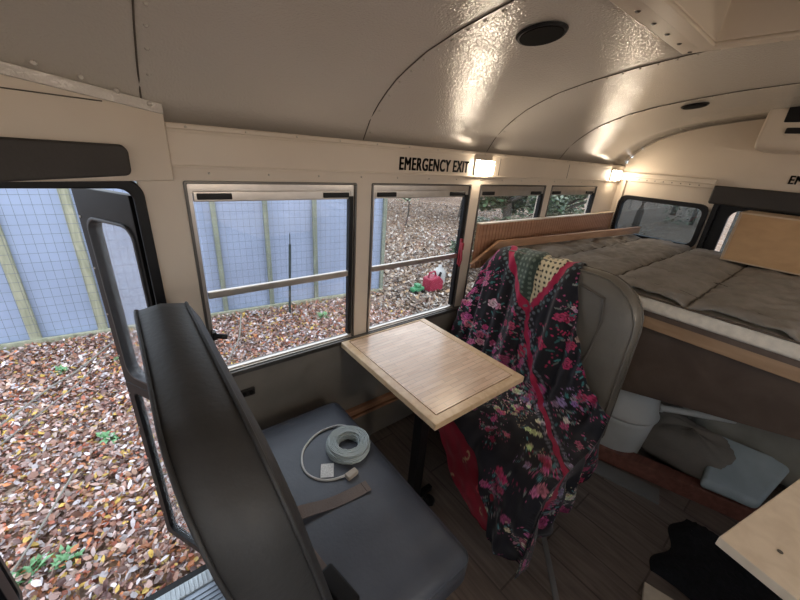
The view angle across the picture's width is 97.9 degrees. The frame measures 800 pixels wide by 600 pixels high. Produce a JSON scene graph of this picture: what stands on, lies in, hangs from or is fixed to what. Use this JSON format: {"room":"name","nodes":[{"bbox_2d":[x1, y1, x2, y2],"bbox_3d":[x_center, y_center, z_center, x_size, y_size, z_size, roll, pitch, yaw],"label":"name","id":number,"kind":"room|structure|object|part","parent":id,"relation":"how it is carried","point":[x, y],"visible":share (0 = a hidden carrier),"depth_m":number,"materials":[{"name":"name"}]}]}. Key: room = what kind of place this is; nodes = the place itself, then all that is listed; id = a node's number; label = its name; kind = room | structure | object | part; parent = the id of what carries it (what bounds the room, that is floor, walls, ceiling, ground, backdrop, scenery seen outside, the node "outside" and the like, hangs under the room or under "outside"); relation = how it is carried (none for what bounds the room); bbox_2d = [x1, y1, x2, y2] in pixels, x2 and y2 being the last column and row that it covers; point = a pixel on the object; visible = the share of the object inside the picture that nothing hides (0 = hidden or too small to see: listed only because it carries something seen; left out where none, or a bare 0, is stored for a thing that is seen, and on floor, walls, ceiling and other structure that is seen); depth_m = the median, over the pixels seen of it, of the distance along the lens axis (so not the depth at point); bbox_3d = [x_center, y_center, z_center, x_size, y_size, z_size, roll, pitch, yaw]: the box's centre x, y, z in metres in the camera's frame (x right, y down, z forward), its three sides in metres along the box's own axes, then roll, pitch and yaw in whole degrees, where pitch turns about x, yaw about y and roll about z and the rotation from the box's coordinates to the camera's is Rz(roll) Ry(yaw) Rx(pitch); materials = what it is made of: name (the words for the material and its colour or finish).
{"room":"converted bus interior","nodes":[
{"label":"converted bus interior","id":0,"kind":"room"},
{"bbox_2d":[137,121,625,434],"bbox_3d":[-0.261,0.302,1.770,5.160,2.035,0.068,-13,29,-36],"label":"wall","id":1,"kind":"structure","parent":0,"point":[284,391],"depth_m":1.51,"materials":[{"name":"beige metal"}]},
{"bbox_2d":[0,555,22,599],"bbox_3d":[-1.498,0.546,1.100,0.305,1.720,0.044,22,29,36],"label":"door leaf","id":2,"kind":"structure","parent":1,"relation":"in","point":[3,566],"depth_m":1.46,"materials":[{"name":"black metal"}]},
{"bbox_2d":[0,137,130,181],"bbox_3d":[-1.106,-0.199,0.523,0.045,0.158,1.179,22,28,35],"label":"pad","id":3,"kind":"object","parent":1,"relation":"attached to","point":[21,159],"visible":1,"depth_m":0.82,"materials":[{"name":"black plastic"}]},
{"bbox_2d":[0,59,173,181],"bbox_3d":[-1.195,-0.415,0.574,0.308,0.397,1.436,22,28,35],"label":"overhead panel","id":4,"kind":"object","parent":1,"relation":"attached to","point":[34,104],"depth_m":0.85,"materials":[{"name":"beige paint"}]},
{"bbox_2d":[0,181,207,599],"bbox_3d":[-1.076,0.538,1.190,0.634,1.823,0.060,-13,29,-36],"label":"door frame","id":5,"kind":"structure","parent":1,"relation":"in","point":[7,592],"depth_m":1.05,"materials":[{"name":"black metal"}]},
{"bbox_2d":[71,189,198,551],"bbox_3d":[-1.003,0.442,1.438,0.309,1.720,0.042,14,25,21],"label":"door leaf","id":6,"kind":"structure","parent":5,"relation":"attached to","point":[95,207],"depth_m":1.27,"materials":[{"name":"black metal"}]},
{"bbox_3d":[-0.969,0.007,1.255,0.309,0.774,0.030,14,25,21],"label":"frame","id":7,"kind":"part","parent":6,"relation":"part of","materials":[{"name":"black metal"}]},
{"bbox_3d":[-1.031,0.798,1.588,0.309,0.945,0.030,14,25,21],"label":"frame","id":8,"kind":"part","parent":6,"relation":"part of","materials":[{"name":"black metal"}]},
{"bbox_2d":[155,569,225,599],"bbox_3d":[-0.920,1.356,1.194,0.730,0.350,0.722,-13,29,-36],"label":"step","id":9,"kind":"structure","parent":1,"relation":"attached to","point":[202,586],"depth_m":1.59,"materials":[{"name":"metal"}]},
{"bbox_2d":[241,386,254,396],"bbox_3d":[-0.638,0.387,1.460,0.060,0.035,0.015,-13,29,-36],"label":"wall outlet","id":10,"kind":"object","parent":1,"relation":"attached to","point":[249,391],"visible":0.73,"depth_m":1.46,"materials":[{"name":"brown plastic"}]},
{"bbox_2d":[183,181,356,371],"bbox_3d":[-0.456,-0.096,1.404,0.625,0.725,0.030,-13,29,-36],"label":"window","id":11,"kind":"structure","parent":1,"relation":"in","point":[196,191],"depth_m":1.31,"materials":[{"name":"metal"}]},
{"bbox_2d":[211,330,227,340],"bbox_3d":[-0.667,0.131,1.281,0.065,0.030,0.030,7,23,5],"label":"window catch","id":12,"kind":"structure","parent":11,"relation":"attached to","point":[215,336],"depth_m":1.27,"materials":[{"name":"black metal"}]},
{"bbox_3d":[-0.459,-0.070,1.416,0.577,0.026,0.018,-13,29,-36],"label":"meeting rail","id":13,"kind":"part","parent":11,"relation":"part of","materials":[{"name":"metal"}]},
{"bbox_3d":[-0.476,0.236,1.536,0.621,0.010,0.012,-13,29,-36],"label":"sill","id":14,"kind":"part","parent":11,"relation":"part of","materials":[{"name":"metal"}]},
{"bbox_3d":[-0.299,0.703,1.949,5.160,1.155,0.045,-13,29,-36],"label":"panel","id":15,"kind":"part","parent":1,"relation":"part of","materials":[{"name":"beige paint"}]},
{"bbox_2d":[231,306,459,376],"bbox_3d":[0.538,0.009,2.289,3.183,0.021,0.018,-13,29,-36],"label":"trim","id":16,"kind":"structure","parent":1,"relation":"attached to","point":[337,343],"depth_m":1.58,"materials":[{"name":"metal"}]},
{"bbox_2d":[345,391,398,419],"bbox_3d":[0.003,0.556,2.085,0.850,0.062,0.030,-13,29,-36],"label":"trim","id":17,"kind":"structure","parent":1,"relation":"attached to","point":[355,412],"depth_m":1.95,"materials":[{"name":"brown wood"}]},
{"bbox_2d":[366,183,471,332],"bbox_3d":[0.099,-0.228,1.819,0.637,0.725,0.030,-13,29,-36],"label":"window","id":18,"kind":"structure","parent":1,"relation":"in","point":[379,190],"depth_m":1.76,"materials":[{"name":"metal"}]},
{"bbox_3d":[0.079,0.104,1.951,0.633,0.010,0.012,-13,29,-36],"label":"sill","id":19,"kind":"part","parent":18,"relation":"part of","materials":[{"name":"metal"}]},
{"bbox_3d":[0.096,-0.202,1.831,0.589,0.026,0.018,-13,29,-36],"label":"meeting rail","id":20,"kind":"part","parent":18,"relation":"part of","materials":[{"name":"metal"}]},
{"bbox_2d":[457,238,463,266],"bbox_3d":[0.343,-0.267,1.968,0.021,0.156,0.039,-5,24,-21],"label":"emergency latch","id":21,"kind":"object","parent":18,"relation":"attached to","point":[461,244],"visible":1,"depth_m":1.96,"materials":[{"name":"red paint"}]},
{"bbox_2d":[473,159,494,175],"bbox_3d":[0.445,-0.696,1.835,0.137,0.080,0.030,-13,29,-36],"label":"wall lamp","id":22,"kind":"object","parent":1,"relation":"attached to","point":[482,167],"visible":1,"depth_m":1.81,"materials":[{"name":"white plastic"}]},
{"bbox_2d":[463,184,545,297],"bbox_3d":[0.669,-0.363,2.245,0.662,0.725,0.030,-13,29,-36],"label":"window","id":23,"kind":"structure","parent":1,"relation":"in","point":[485,189],"depth_m":2.10,"materials":[{"name":"metal"}]},
{"bbox_2d":[545,185,597,216],"bbox_3d":[1.251,-0.502,2.680,0.668,0.725,0.030,-13,29,-36],"label":"window","id":24,"kind":"structure","parent":1,"relation":"in","point":[556,189],"depth_m":2.56,"materials":[{"name":"metal"}]},
{"bbox_3d":[1.249,-0.503,2.683,0.652,0.709,0.016,-13,29,-36],"label":"frame","id":25,"kind":"part","parent":24,"relation":"part of","materials":[{"name":"metal"}]},
{"bbox_2d":[609,169,622,179],"bbox_3d":[1.735,-1.003,2.800,0.137,0.080,0.030,-13,29,-36],"label":"wall lamp","id":26,"kind":"object","parent":1,"relation":"attached to","point":[615,174],"visible":1,"depth_m":2.77,"materials":[{"name":"white plastic"}]},
{"bbox_2d":[0,0,799,165],"bbox_3d":[0.569,-0.392,0.441,5.160,0.390,2.451,-13,29,-36],"label":"ceiling","id":27,"kind":"structure","parent":0,"point":[447,74],"depth_m":1.07,"materials":[{"name":"grey metal"}]},
{"bbox_2d":[516,21,568,45],"bbox_3d":[0.400,-0.750,0.986,0.140,0.030,0.138,-13,29,-36],"label":"ceiling speaker","id":28,"kind":"object","parent":27,"relation":"attached to","point":[547,32],"visible":1,"depth_m":0.97,"materials":[{"name":"black plastic"}]},
{"bbox_2d":[519,26,564,45],"bbox_3d":[0.400,-0.747,0.987,0.120,0.023,0.118,-13,29,-36],"label":"grille","id":29,"kind":"object","parent":28,"relation":"attached to","point":[530,35],"depth_m":0.98,"materials":[{"name":"black plastic"}]},
{"bbox_2d":[681,102,709,109],"bbox_3d":[1.551,-1.020,1.835,0.120,0.027,0.118,-13,29,-36],"label":"ceiling speaker","id":30,"kind":"object","parent":27,"relation":"attached to","point":[702,104],"visible":1,"depth_m":1.82,"materials":[{"name":"black plastic"}]},
{"bbox_2d":[682,104,706,109],"bbox_3d":[1.551,-1.017,1.835,0.103,0.020,0.101,-13,29,-36],"label":"grille","id":31,"kind":"object","parent":30,"relation":"attached to","point":[691,106],"depth_m":1.82,"materials":[{"name":"black plastic"}]},
{"bbox_2d":[609,0,799,53],"bbox_3d":[0.847,-0.645,0.582,0.790,0.164,0.795,-13,29,-36],"label":"roof hatch","id":32,"kind":"object","parent":27,"relation":"attached to","point":[688,26],"visible":1,"depth_m":0.92,"materials":[{"name":"beige paint"}]},
{"bbox_2d":[755,106,799,154],"bbox_3d":[2.472,-0.879,1.799,0.385,0.245,0.850,-13,29,-36],"label":"ceiling vent","id":33,"kind":"object","parent":27,"relation":"in","point":[779,133],"visible":0.81,"depth_m":1.94,"materials":[{"name":"beige paint"}]},
{"bbox_2d":[369,401,787,599],"bbox_3d":[0.440,1.267,1.141,5.160,0.050,2.400,-13,29,-36],"label":"floor","id":34,"kind":"structure","parent":0,"point":[601,549],"depth_m":1.59,"materials":[{"name":"wood"}]},
{"bbox_2d":[134,301,468,599],"bbox_3d":[-0.296,0.575,1.118,0.672,1.135,0.879,-13,29,-36],"label":"seat","id":35,"kind":"object","parent":34,"relation":"on","point":[238,486],"depth_m":0.71,"materials":[{"name":"grey leather"}]},
{"bbox_3d":[-0.443,0.466,0.949,0.281,0.825,0.863,-13,29,-36],"label":"backrest","id":36,"kind":"part","parent":35,"relation":"part of","materials":[{"name":"black leather"}]},
{"bbox_2d":[297,480,370,599],"bbox_3d":[-0.159,0.699,1.028,0.304,0.038,0.334,-13,29,-36],"label":"belt","id":37,"kind":"object","parent":35,"relation":"on","point":[340,589],"visible":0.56,"depth_m":1.08,"materials":[{"name":"grey fabric"}]},
{"bbox_3d":[-0.246,0.561,1.314,0.241,0.042,0.266,10,24,14],"label":"cable coil","id":38,"kind":"part","parent":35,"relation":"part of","materials":[{"name":"white plastic"}]},
{"bbox_2d":[262,403,467,599],"bbox_3d":[-0.218,0.698,1.227,0.444,0.145,0.852,-13,29,-36],"label":"seat cushion","id":39,"kind":"object","parent":35,"relation":"on","point":[386,542],"depth_m":1.08,"materials":[{"name":"leather"}]},
{"bbox_2d":[340,318,523,505],"bbox_3d":[0.099,0.585,1.727,0.530,0.700,0.674,-13,29,-36],"label":"table","id":40,"kind":"object","parent":34,"relation":"on","point":[436,374],"visible":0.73,"depth_m":1.52,"materials":[{"name":"brown wood"}]},
{"bbox_3d":[0.084,0.662,1.559,0.050,0.647,0.050,-13,29,-36],"label":"table post","id":41,"kind":"part","parent":40,"relation":"part of","materials":[{"name":"black metal"}]},
{"bbox_2d":[437,250,643,440],"bbox_3d":[0.523,0.379,1.740,0.677,1.130,0.856,-13,29,-36],"label":"seat","id":42,"kind":"object","parent":34,"relation":"on","point":[610,311],"visible":0.05,"depth_m":1.52,"materials":[{"name":"grey leather"}]},
{"bbox_2d":[450,245,609,578],"bbox_3d":[0.533,0.345,1.685,0.773,1.054,0.992,-10,27,-30],"label":"floral shawl","id":43,"kind":"object","parent":42,"relation":"on","point":[533,443],"visible":0.87,"depth_m":1.56,"materials":[{"name":"fabric"}]},
{"bbox_2d":[439,421,493,530],"bbox_3d":[0.311,0.759,1.528,0.062,0.365,0.500,-13,29,-36],"label":"throw","id":44,"kind":"object","parent":43,"relation":"hanging from","point":[461,459],"visible":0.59,"depth_m":1.54,"materials":[{"name":"fabric"}]},
{"bbox_3d":[0.725,0.191,1.822,0.192,0.820,0.856,-13,29,-36],"label":"backrest","id":45,"kind":"part","parent":42,"relation":"part of","materials":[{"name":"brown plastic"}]},
{"bbox_2d":[541,537,558,599],"bbox_3d":[0.611,1.150,1.376,0.023,0.007,0.491,8,23,8],"label":"threshold strip","id":46,"kind":"object","parent":34,"relation":"on","point":[544,539],"visible":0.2,"depth_m":1.45,"materials":[{"name":"grey metal"}]},
{"bbox_2d":[594,460,658,504],"bbox_3d":[1.133,0.947,1.948,0.529,0.012,0.104,20,27,32],"label":"floor strip","id":47,"kind":"object","parent":34,"relation":"on","point":[631,483],"visible":0.56,"depth_m":1.88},
{"bbox_2d":[600,390,660,452],"bbox_3d":[1.271,0.621,2.050,0.354,0.510,0.416,-13,29,-36],"label":"plastic tub","id":48,"kind":"object","parent":34,"relation":"on","point":[633,417],"visible":0.34,"depth_m":1.89,"materials":[{"name":"white plastic"}]},
{"bbox_3d":[1.281,0.493,1.996,0.354,0.230,0.416,-13,29,-36],"label":"lid","id":49,"kind":"part","parent":48,"relation":"part of","materials":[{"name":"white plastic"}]},
{"bbox_2d":[642,582,672,599],"bbox_3d":[1.042,1.194,1.336,0.190,0.018,0.095,20,27,33],"label":"wood offcut","id":50,"kind":"object","parent":34,"relation":"on","point":[649,592],"visible":1,"depth_m":1.38,"materials":[{"name":"brown wood"}]},
{"bbox_2d":[598,444,761,520],"bbox_3d":[1.419,0.950,1.891,1.729,0.090,0.076,18,26,29],"label":"board","id":51,"kind":"object","parent":34,"relation":"on","point":[687,486],"visible":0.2,"depth_m":1.84,"materials":[{"name":"red wood"}]},
{"bbox_2d":[700,437,788,507],"bbox_3d":[1.731,0.878,1.765,0.360,0.154,0.285,-13,29,-36],"label":"pillow","id":52,"kind":"object","parent":51,"relation":"on","point":[754,475],"visible":0.74,"depth_m":1.73,"materials":[{"name":"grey fabric"}]},
{"bbox_2d":[641,412,735,479],"bbox_3d":[1.611,0.819,1.967,0.308,0.260,0.408,-13,29,-36],"label":"bag","id":53,"kind":"object","parent":34,"relation":"on","point":[686,446],"visible":0.76,"depth_m":1.88,"materials":[{"name":"beige fabric"}]},
{"bbox_2d":[659,404,736,423],"bbox_3d":[1.650,0.637,1.949,0.379,0.051,0.049,9,23,10],"label":"pipe","id":54,"kind":"object","parent":53,"relation":"on","point":[663,408],"visible":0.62,"depth_m":1.94,"materials":[{"name":"plastic"}]},
{"bbox_2d":[621,310,799,439],"bbox_3d":[1.893,0.465,1.997,1.525,0.968,2.350,-13,29,-36],"label":"platform","id":55,"kind":"object","parent":34,"relation":"on","point":[675,362],"visible":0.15,"depth_m":1.50,"materials":[{"name":"brown wood"}]},
{"bbox_2d":[471,211,613,267],"bbox_3d":[1.123,-0.473,2.524,1.745,0.264,0.033,-13,29,-36],"label":"beadboard panel","id":56,"kind":"object","parent":55,"relation":"on","point":[487,233],"visible":0.48,"depth_m":2.30,"materials":[{"name":"brown wood"}]},
{"bbox_2d":[517,234,799,360],"bbox_3d":[1.921,-0.032,1.779,1.542,0.118,2.320,-13,29,-36],"label":"mattress","id":57,"kind":"object","parent":55,"relation":"on","point":[759,307],"visible":0.79,"depth_m":1.68,"materials":[{"name":"grey fabric"}]},
{"bbox_2d":[469,227,640,263],"bbox_3d":[1.180,-0.402,2.415,1.834,0.134,0.020,-10,27,-31],"label":"plank","id":58,"kind":"object","parent":57,"relation":"on","point":[497,245],"visible":0.94,"depth_m":2.28,"materials":[{"name":"brown wood"}]},
{"bbox_2d":[720,210,799,275],"bbox_3d":[2.387,-0.274,1.926,0.275,0.293,0.835,-13,29,-36],"label":"box","id":59,"kind":"object","parent":57,"relation":"on","point":[771,241],"visible":1,"depth_m":2.03,"materials":[{"name":"brown cardboard"}]},
{"bbox_3d":[1.347,0.207,1.392,0.040,0.056,2.340,-13,29,-36],"label":"rail","id":60,"kind":"part","parent":55,"relation":"part of","materials":[{"name":"brown wood"}]},
{"bbox_2d":[649,519,782,599],"bbox_3d":[1.450,1.215,1.319,0.460,0.051,0.790,-13,29,-36],"label":"mat","id":61,"kind":"object","parent":34,"relation":"on","point":[693,564],"visible":0.77,"depth_m":1.46,"materials":[{"name":"black fabric"}]},
{"bbox_2d":[683,407,799,486],"bbox_3d":[2.099,0.753,1.920,0.535,0.488,1.006,-13,29,-36],"label":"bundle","id":62,"kind":"object","parent":34,"relation":"on","point":[786,450],"visible":0.13,"depth_m":1.80,"materials":[{"name":"grey fabric"}]},
{"bbox_2d":[715,479,799,599],"bbox_3d":[1.091,1.005,0.655,0.700,0.901,0.850,-6,25,-24],"label":"table","id":63,"kind":"object","parent":34,"relation":"on","point":[766,543],"visible":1,"depth_m":0.68,"materials":[{"name":"brown wood"}]},
{"bbox_2d":[610,119,799,248],"bbox_3d":[2.547,-0.120,2.284,0.070,2.015,2.400,-13,29,-36],"label":"wall","id":64,"kind":"structure","parent":0,"point":[727,153],"depth_m":2.46,"materials":[{"name":"beige metal"}]},
{"bbox_2d":[608,180,626,229],"bbox_3d":[1.844,-0.733,2.995,0.020,0.590,0.027,-13,29,-36],"label":"trim","id":65,"kind":"structure","parent":64,"relation":"attached to","point":[624,182],"depth_m":2.94,"materials":[{"name":"beige paint"}]},
{"bbox_2d":[610,195,708,246],"bbox_3d":[2.042,-0.635,2.786,0.050,0.330,0.610,-13,29,-36],"label":"window","id":66,"kind":"structure","parent":64,"relation":"in","point":[678,222],"depth_m":2.75,"materials":[{"name":"clear glass"}]},
{"bbox_2d":[620,172,717,188],"bbox_3d":[2.030,-0.924,2.677,0.030,0.063,0.630,-13,29,-36],"label":"trim","id":67,"kind":"structure","parent":64,"relation":"attached to","point":[676,180],"depth_m":2.64,"materials":[{"name":"beige paint"}]},
{"bbox_2d":[696,204,799,251],"bbox_3d":[2.587,0.037,2.272,0.070,1.340,1.225,-13,29,-36],"label":"door","id":68,"kind":"structure","parent":64,"relation":"in","point":[719,215],"depth_m":2.49,"materials":[{"name":"black metal"}]},
{"bbox_3d":[2.587,0.037,2.272,0.070,1.340,1.225,-13,29,-36],"label":"frame","id":69,"kind":"part","parent":68,"relation":"part of","materials":[{"name":"black metal"}]},
{"bbox_3d":[2.600,-0.278,2.171,0.006,0.420,0.905,-13,29,-36],"label":"pane","id":70,"kind":"part","parent":68,"relation":"part of","materials":[{"name":"clear glass"}]},
{"bbox_2d":[708,185,799,213],"bbox_3d":[2.583,-0.523,2.002,0.045,0.122,1.275,-13,29,-36],"label":"pad","id":71,"kind":"object","parent":68,"relation":"attached to","point":[769,200],"visible":1,"depth_m":2.27,"materials":[{"name":"black leather"}]},
{"label":"outside","id":72,"kind":"structure","parent":0,"visible":0},
{"bbox_2d":[0,196,735,599],"bbox_3d":[-1.933,-3.599,14.186,75.000,0.040,75.000,-13,29,-36],"label":"ground","id":73,"kind":"structure","parent":72,"point":[447,200],"depth_m":2.87,"materials":[{"name":"brown plant"}]},
{"bbox_2d":[0,181,387,350],"bbox_3d":[-3.521,-0.626,3.866,7.705,2.350,0.093,-10,27,-30],"label":"fence","id":74,"kind":"object","parent":73,"relation":"on","point":[49,288],"visible":0.39,"depth_m":4.31,"materials":[{"name":"metal"}]},
{"bbox_3d":[-4.056,-0.535,3.553,0.090,2.350,0.045,-10,27,-30],"label":"fence post","id":75,"kind":"part","parent":74,"relation":"part of","materials":[{"name":"beige wood"}]},
{"bbox_3d":[-3.551,-0.622,3.852,0.090,2.350,0.045,-10,27,-30],"label":"fence post","id":76,"kind":"part","parent":74,"relation":"part of","materials":[{"name":"beige wood"}]},
{"bbox_3d":[-3.586,0.394,4.272,7.694,0.090,0.040,-10,27,-30],"label":"rail","id":77,"kind":"part","parent":74,"relation":"part of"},
{"bbox_3d":[-2.389,-0.822,4.539,0.060,2.350,0.045,-10,27,-30],"label":"fence post","id":78,"kind":"part","parent":74,"relation":"part of","materials":[{"name":"beige wood"}]},
{"bbox_3d":[-1.853,-0.914,4.855,0.060,2.350,0.045,-10,27,-30],"label":"fence post","id":79,"kind":"part","parent":74,"relation":"part of","materials":[{"name":"beige wood"}]},
{"bbox_3d":[-1.271,-1.014,5.200,0.060,2.350,0.045,-10,27,-30],"label":"fence post","id":80,"kind":"part","parent":74,"relation":"part of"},
{"bbox_3d":[-0.268,-1.186,5.793,0.060,2.350,0.045,-10,27,-30],"label":"fence post","id":81,"kind":"part","parent":74,"relation":"part of","materials":[{"name":"beige wood"}]},
{"bbox_2d":[0,291,411,599],"bbox_3d":[-1.912,0.885,3.433,5.949,0.117,3.752,-13,29,-36],"label":"fallen leaves","id":82,"kind":"object","parent":73,"relation":"on","point":[29,592],"visible":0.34,"depth_m":2.58,"materials":[{"name":"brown plant"}]},
{"bbox_2d":[10,551,53,583],"bbox_3d":[-2.025,1.492,1.910,0.208,0.067,0.176,-13,29,-36],"label":"weed","id":83,"kind":"object","parent":82,"relation":"on","point":[33,560],"visible":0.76,"depth_m":1.94,"materials":[{"name":"green plant"}]},
{"bbox_2d":[11,473,73,573],"bbox_3d":[-2.194,1.366,2.148,0.041,0.042,0.749,-3,24,-18],"label":"fallen branch","id":84,"kind":"object","parent":82,"relation":"on","point":[71,476],"visible":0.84,"depth_m":2.10,"materials":[{"name":"grey wood"}]},
{"bbox_2d":[0,356,105,445],"bbox_3d":[-3.082,0.886,3.135,0.082,0.030,1.459,1,23,-8],"label":"fallen branch","id":85,"kind":"object","parent":82,"relation":"on","point":[104,356],"visible":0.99,"depth_m":3.04,"materials":[{"name":"brown wood"}]},
{"bbox_2d":[0,340,113,424],"bbox_3d":[-3.259,0.753,3.405,0.039,0.044,1.366,3,23,-4],"label":"fallen branch","id":86,"kind":"object","parent":82,"relation":"on","point":[92,358],"visible":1,"depth_m":3.24,"materials":[{"name":"grey wood"}]},
{"bbox_2d":[47,365,68,373],"bbox_3d":[-3.425,0.706,3.522,0.150,0.061,0.145,9,23,10],"label":"weed","id":87,"kind":"object","parent":82,"relation":"on","point":[57,369],"visible":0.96,"depth_m":3.53,"materials":[{"name":"green plant"}]},
{"bbox_2d":[49,543,85,571],"bbox_3d":[-1.899,1.464,2.002,0.145,0.065,0.146,-3,24,-16],"label":"weed","id":88,"kind":"object","parent":82,"relation":"on","point":[63,557],"visible":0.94,"depth_m":1.99,"materials":[{"name":"green plant"}]},
{"bbox_2d":[96,431,117,443],"bbox_3d":[-2.337,1.089,2.780,0.150,0.089,0.213,-13,29,-36],"label":"weed","id":89,"kind":"object","parent":82,"relation":"on","point":[104,435],"visible":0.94,"depth_m":2.79,"materials":[{"name":"green plant"}]},
{"bbox_2d":[226,315,241,363],"bbox_3d":[-1.957,0.452,4.154,0.061,0.184,0.898,-1,23,-12],"label":"fallen branch","id":90,"kind":"object","parent":82,"relation":"on","point":[240,315],"visible":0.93,"depth_m":4.17,"materials":[{"name":"grey wood"}]},
{"bbox_2d":[289,233,290,314],"bbox_3d":[-1.553,-0.339,4.904,0.084,1.201,0.034,-13,29,-36],"label":"metal stake","id":91,"kind":"object","parent":82,"relation":"on","point":[289,233],"visible":0.81,"depth_m":4.88,"materials":[{"name":"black metal"}]},
{"bbox_2d":[317,311,328,318],"bbox_3d":[-1.119,0.221,5.061,0.188,0.091,0.186,2,23,-5],"label":"weed","id":92,"kind":"object","parent":82,"relation":"on","point":[324,312],"visible":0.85,"depth_m":5.05,"materials":[{"name":"green plant"}]},
{"bbox_2d":[396,198,418,225],"bbox_3d":[0.125,-3.336,11.414,1.384,2.110,1.408,-13,29,-36],"label":"bare sapling","id":93,"kind":"object","parent":73,"relation":"on","point":[406,199],"visible":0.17,"depth_m":11.68,"materials":[{"name":"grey plant"}]},
{"bbox_2d":[370,199,531,313],"bbox_3d":[0.963,-3.038,13.250,12.963,0.165,15.070,22,28,35],"label":"fallen leaves","id":94,"kind":"object","parent":73,"relation":"on","point":[420,301],"visible":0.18,"depth_m":8.40,"materials":[{"name":"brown plant"}]},
{"bbox_2d":[408,283,424,294],"bbox_3d":[0.304,-0.200,6.200,0.260,0.195,0.165,-13,29,-36],"label":"tractor","id":95,"kind":"object","parent":94,"relation":"on","point":[417,287],"visible":0.92,"depth_m":6.14,"materials":[{"name":"green plastic"}]},
{"bbox_2d":[422,271,442,291],"bbox_3d":[0.620,-0.365,6.389,0.372,0.366,0.220,-13,29,-36],"label":"can","id":96,"kind":"object","parent":94,"relation":"on","point":[431,282],"visible":0.95,"depth_m":6.30,"materials":[{"name":"red plastic"}]},
{"bbox_2d":[433,265,445,284],"bbox_3d":[0.755,-0.483,6.688,0.240,0.390,0.240,-13,29,-36],"label":"jug","id":97,"kind":"object","parent":94,"relation":"on","point":[440,268],"visible":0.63,"depth_m":6.59,"materials":[{"name":"plastic"}]},
{"bbox_2d":[449,195,568,261],"bbox_3d":[2.092,-1.548,6.772,1.800,2.722,2.519,-11,27,-33],"label":"shrub","id":98,"kind":"object","parent":73,"relation":"on","point":[508,205],"visible":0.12,"depth_m":6.74,"materials":[{"name":"green plant"}]},
{"bbox_2d":[501,195,584,218],"bbox_3d":[5.112,-3.625,11.314,2.302,3.448,2.847,-12,28,-34],"label":"shrub","id":99,"kind":"object","parent":73,"relation":"on","point":[568,212],"visible":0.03,"depth_m":11.39,"materials":[{"name":"green plant"}]},
{"bbox_2d":[524,162,626,216],"bbox_3d":[4.014,-2.288,8.234,2.280,3.221,2.321,-13,29,-36],"label":"shrub","id":100,"kind":"object","parent":73,"relation":"on","point":[582,199],"visible":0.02,"depth_m":8.29,"materials":[{"name":"green plant"}]}
]}

